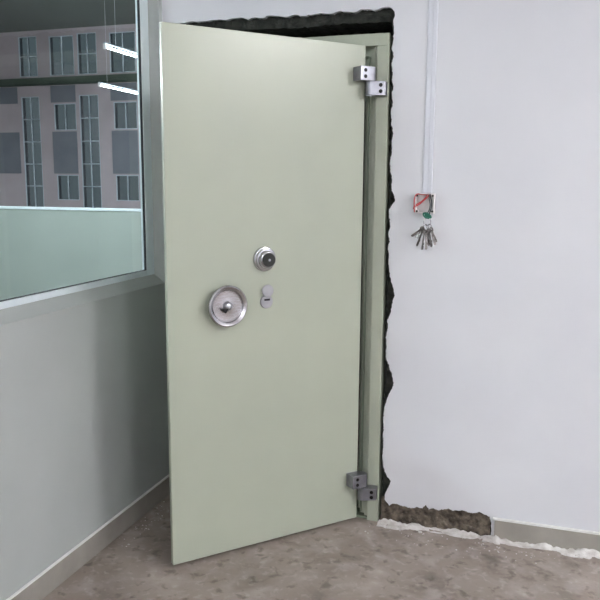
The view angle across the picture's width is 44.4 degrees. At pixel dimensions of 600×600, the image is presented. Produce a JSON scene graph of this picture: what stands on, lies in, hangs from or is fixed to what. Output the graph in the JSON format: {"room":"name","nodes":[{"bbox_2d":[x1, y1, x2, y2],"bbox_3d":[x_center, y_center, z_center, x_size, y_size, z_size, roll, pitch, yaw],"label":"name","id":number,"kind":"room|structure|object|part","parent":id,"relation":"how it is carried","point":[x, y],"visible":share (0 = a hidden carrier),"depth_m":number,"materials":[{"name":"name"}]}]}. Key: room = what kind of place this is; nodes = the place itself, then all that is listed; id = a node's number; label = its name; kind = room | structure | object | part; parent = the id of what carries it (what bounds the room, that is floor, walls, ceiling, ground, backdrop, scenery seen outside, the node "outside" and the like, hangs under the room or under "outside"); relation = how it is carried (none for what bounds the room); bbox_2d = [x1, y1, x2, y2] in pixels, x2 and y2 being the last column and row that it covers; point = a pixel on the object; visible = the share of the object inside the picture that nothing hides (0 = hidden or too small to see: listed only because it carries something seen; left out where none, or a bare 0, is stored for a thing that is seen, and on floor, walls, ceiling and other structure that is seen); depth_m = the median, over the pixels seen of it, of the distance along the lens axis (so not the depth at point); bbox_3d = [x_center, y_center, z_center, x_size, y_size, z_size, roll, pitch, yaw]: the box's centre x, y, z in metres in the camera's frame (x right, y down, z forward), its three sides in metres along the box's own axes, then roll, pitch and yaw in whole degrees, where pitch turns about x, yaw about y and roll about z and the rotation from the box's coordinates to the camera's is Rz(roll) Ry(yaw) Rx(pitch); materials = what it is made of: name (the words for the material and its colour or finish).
{"room":"vault entrance room","nodes":[
{"label":"vault entrance room","id":0,"kind":"room"},
{"bbox_2d":[0,0,135,32],"bbox_3d":[-3.963,-3.101,4.535,7.500,0.100,13.100,3,10,18],"label":"ceiling","id":1,"kind":"structure","parent":0,"point":[15,15],"depth_m":10.17,"materials":[{"name":"green paint"}]},
{"bbox_2d":[98,0,137,93],"bbox_3d":[-2.291,-3.283,9.619,0.028,1.105,1.260,3,10,18],"label":"light","id":2,"kind":"object","parent":1,"relation":"hanging from","point":[99,83],"visible":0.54,"depth_m":9.37,"materials":[{"name":"white plastic"}]},
{"bbox_2d":[103,0,136,57],"bbox_3d":[-1.530,-2.861,7.012,0.028,1.105,1.260,3,10,18],"label":"light","id":3,"kind":"object","parent":1,"relation":"hanging from","point":[105,44],"visible":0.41,"depth_m":6.66,"materials":[{"name":"white plastic"}]},
{"bbox_2d":[0,24,140,208],"bbox_3d":[-1.976,-2.189,10.945,7.423,3.700,0.100,3,10,18],"label":"wall","id":4,"kind":"structure","parent":0,"point":[12,185],"depth_m":11.38,"materials":[{"name":"grey concrete"}]},
{"bbox_2d":[18,36,37,76],"bbox_3d":[-4.204,-3.767,11.408,0.340,0.600,0.040,3,10,18],"label":"window","id":5,"kind":"structure","parent":4,"relation":"in","point":[27,46],"depth_m":11.41,"materials":[{"name":"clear glass"}]},
{"bbox_2d":[21,96,43,206],"bbox_3d":[-4.213,-2.325,11.638,0.340,1.720,0.040,3,10,18],"label":"window","id":6,"kind":"structure","parent":4,"relation":"in","point":[30,107],"depth_m":11.64,"materials":[{"name":"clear glass"}]},
{"bbox_2d":[48,35,74,75],"bbox_3d":[-3.625,-3.723,11.221,0.440,0.580,0.040,3,10,18],"label":"window","id":7,"kind":"structure","parent":4,"relation":"in","point":[61,49],"depth_m":11.22,"materials":[{"name":"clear glass"}]},
{"bbox_2d":[54,103,76,129],"bbox_3d":[-3.612,-2.823,11.359,0.400,0.400,0.040,3,10,18],"label":"window","id":8,"kind":"structure","parent":4,"relation":"in","point":[64,114],"depth_m":11.36,"materials":[{"name":"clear glass"}]},
{"bbox_2d":[0,73,136,86],"bbox_3d":[-1.996,-3.248,10.693,7.423,0.110,0.068,3,10,18],"label":"trim","id":9,"kind":"structure","parent":4,"relation":"attached to","point":[112,78],"depth_m":11.14,"materials":[{"name":"green paint"}]},
{"bbox_2d":[57,175,79,199],"bbox_3d":[-3.619,-1.762,11.529,0.400,0.390,0.040,3,10,18],"label":"window","id":10,"kind":"structure","parent":4,"relation":"in","point":[67,185],"depth_m":11.53,"materials":[{"name":"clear glass"}]},
{"bbox_2d":[0,82,138,173],"bbox_3d":[-2.130,-2.540,10.882,5.740,1.330,0.009,3,10,18],"label":"wall panels","id":11,"kind":"object","parent":4,"relation":"attached to","point":[124,143],"depth_m":11.36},
{"bbox_2d":[76,32,96,74],"bbox_3d":[-3.197,-3.708,11.081,0.340,0.600,0.040,3,10,18],"label":"window","id":12,"kind":"structure","parent":4,"relation":"in","point":[86,42],"depth_m":11.08,"materials":[{"name":"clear glass"}]},
{"bbox_2d":[79,94,101,207],"bbox_3d":[-3.207,-2.266,11.312,0.340,1.720,0.040,3,10,18],"label":"window","id":13,"kind":"structure","parent":4,"relation":"in","point":[88,104],"depth_m":11.31,"materials":[{"name":"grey glass"}]},
{"bbox_2d":[109,31,135,72],"bbox_3d":[-2.618,-3.664,10.894,0.440,0.580,0.040,3,10,18],"label":"window","id":14,"kind":"structure","parent":4,"relation":"in","point":[119,62],"depth_m":10.90,"materials":[{"name":"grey glass"}]},
{"bbox_2d":[113,101,137,128],"bbox_3d":[-2.605,-2.765,11.032,0.400,0.400,0.040,3,10,18],"label":"window","id":15,"kind":"structure","parent":4,"relation":"in","point":[125,113],"depth_m":11.03,"materials":[{"name":"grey glass"}]},
{"bbox_2d":[116,175,139,200],"bbox_3d":[-2.612,-1.703,11.202,0.400,0.390,0.040,3,10,18],"label":"window","id":16,"kind":"structure","parent":4,"relation":"in","point":[127,186],"depth_m":11.20,"materials":[{"name":"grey glass"}]},
{"bbox_2d":[0,0,168,599],"bbox_3d":[-1.564,-0.148,0.416,0.076,3.000,6.000,3,10,18],"label":"wall","id":17,"kind":"structure","parent":0,"point":[84,394],"depth_m":2.73,"materials":[{"name":"paint"}]},
{"bbox_2d":[0,0,153,309],"bbox_3d":[-1.026,-0.695,2.053,0.026,1.528,2.370,3,10,18],"label":"window","id":18,"kind":"structure","parent":17,"relation":"in","point":[141,6],"depth_m":3.12,"materials":[{"name":"white metal"}]},
{"bbox_2d":[0,274,163,324],"bbox_3d":[-1.008,0.079,2.169,0.075,0.036,2.368,3,10,18],"label":"trim","id":19,"kind":"structure","parent":17,"relation":"attached to","point":[24,311],"depth_m":2.68,"materials":[{"name":"paint"}]},
{"bbox_2d":[6,474,169,599],"bbox_3d":[-1.531,1.293,0.637,0.011,0.086,5.989,3,10,18],"label":"baseboard","id":20,"kind":"structure","parent":17,"relation":"attached to","point":[40,588],"depth_m":2.82,"materials":[{"name":"tile"}]},
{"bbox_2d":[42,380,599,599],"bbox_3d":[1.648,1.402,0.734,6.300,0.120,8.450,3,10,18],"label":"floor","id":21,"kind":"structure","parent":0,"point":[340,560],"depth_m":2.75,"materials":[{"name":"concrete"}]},
{"bbox_2d":[126,501,554,563],"bbox_3d":[0.130,0.979,2.925,1.700,0.004,0.424,3,9,14],"label":"crumbs","id":22,"kind":"object","parent":21,"relation":"on","point":[163,501],"visible":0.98,"depth_m":2.95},
{"bbox_2d":[377,518,599,558],"bbox_3d":[0.947,0.982,2.904,1.315,0.031,0.092,3,10,18],"label":"plaster dust","id":23,"kind":"object","parent":21,"relation":"on","point":[586,553],"visible":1,"depth_m":2.98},
{"bbox_2d":[162,0,599,535],"bbox_3d":[2.295,-0.439,2.396,6.000,3.000,0.221,3,10,18],"label":"wall","id":24,"kind":"structure","parent":0,"point":[492,409],"depth_m":2.85,"materials":[{"name":"white paint"}]},
{"bbox_2d":[159,22,375,564],"bbox_3d":[-0.112,-0.001,2.821,0.846,1.936,0.157,-5,10,-30],"label":"door","id":25,"kind":"structure","parent":24,"relation":"in","point":[263,134],"depth_m":2.77,"materials":[{"name":"green metal"}]},
{"bbox_3d":[-0.268,0.021,2.676,0.153,0.153,0.048,-5,10,-30],"label":"wheel dish","id":26,"kind":"part","parent":25,"relation":"part of","materials":[{"name":"silver metal"}]},
{"bbox_3d":[-0.114,-0.147,2.716,0.052,0.052,0.010,-5,10,-30],"label":"dial knob","id":27,"kind":"part","parent":25,"relation":"part of","materials":[{"name":"black plastic"}]},
{"bbox_2d":[305,32,392,521],"bbox_3d":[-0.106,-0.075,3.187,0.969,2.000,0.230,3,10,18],"label":"door frame","id":28,"kind":"structure","parent":24,"relation":"attached to","point":[378,54],"depth_m":3.00,"materials":[{"name":"green metal"}]},
{"bbox_2d":[413,193,435,213],"bbox_3d":[0.483,-0.369,2.873,0.083,0.097,0.042,3,10,18],"label":"junction box","id":29,"kind":"object","parent":24,"relation":"attached to","point":[423,202],"visible":1,"depth_m":2.87,"materials":[{"name":"plastic"}]},
{"bbox_2d":[411,212,436,249],"bbox_3d":[0.484,-0.268,2.862,0.104,0.148,0.028,3,10,18],"label":"bunch","id":30,"kind":"object","parent":29,"relation":"hanging from","point":[426,233],"visible":1,"depth_m":2.86,"materials":[{"name":"silver metal"}]},
{"bbox_2d":[423,0,438,192],"bbox_3d":[0.503,-1.213,2.752,0.037,1.606,0.006,3,10,18],"label":"cable trunking","id":31,"kind":"object","parent":24,"relation":"attached to","point":[433,4],"visible":1,"depth_m":2.82,"materials":[{"name":"white plastic"}]},
{"bbox_2d":[493,517,599,551],"bbox_3d":[2.944,1.059,2.294,4.536,0.083,0.011,3,10,18],"label":"baseboard","id":32,"kind":"structure","parent":24,"relation":"attached to","point":[514,532],"depth_m":2.92,"materials":[{"name":"tile"}]},
{"bbox_3d":[-4.059,0.657,5.160,7.349,0.120,13.100,3,10,18],"label":"floor","id":33,"kind":"structure","parent":0,"visible":0},
{"bbox_2d":[0,206,141,299],"bbox_3d":[-2.130,-0.212,6.484,4.300,1.203,0.250,3,10,18],"label":"partition panel","id":34,"kind":"object","parent":33,"relation":"on","point":[42,248],"visible":0.15,"depth_m":6.39,"materials":[{"name":"green glass"}]},
{"bbox_3d":[-2.126,-0.795,6.391,4.300,0.023,0.066,3,10,18],"label":"rail","id":35,"kind":"part","parent":34,"relation":"part of","materials":[{"name":"white metal"}]}
]}

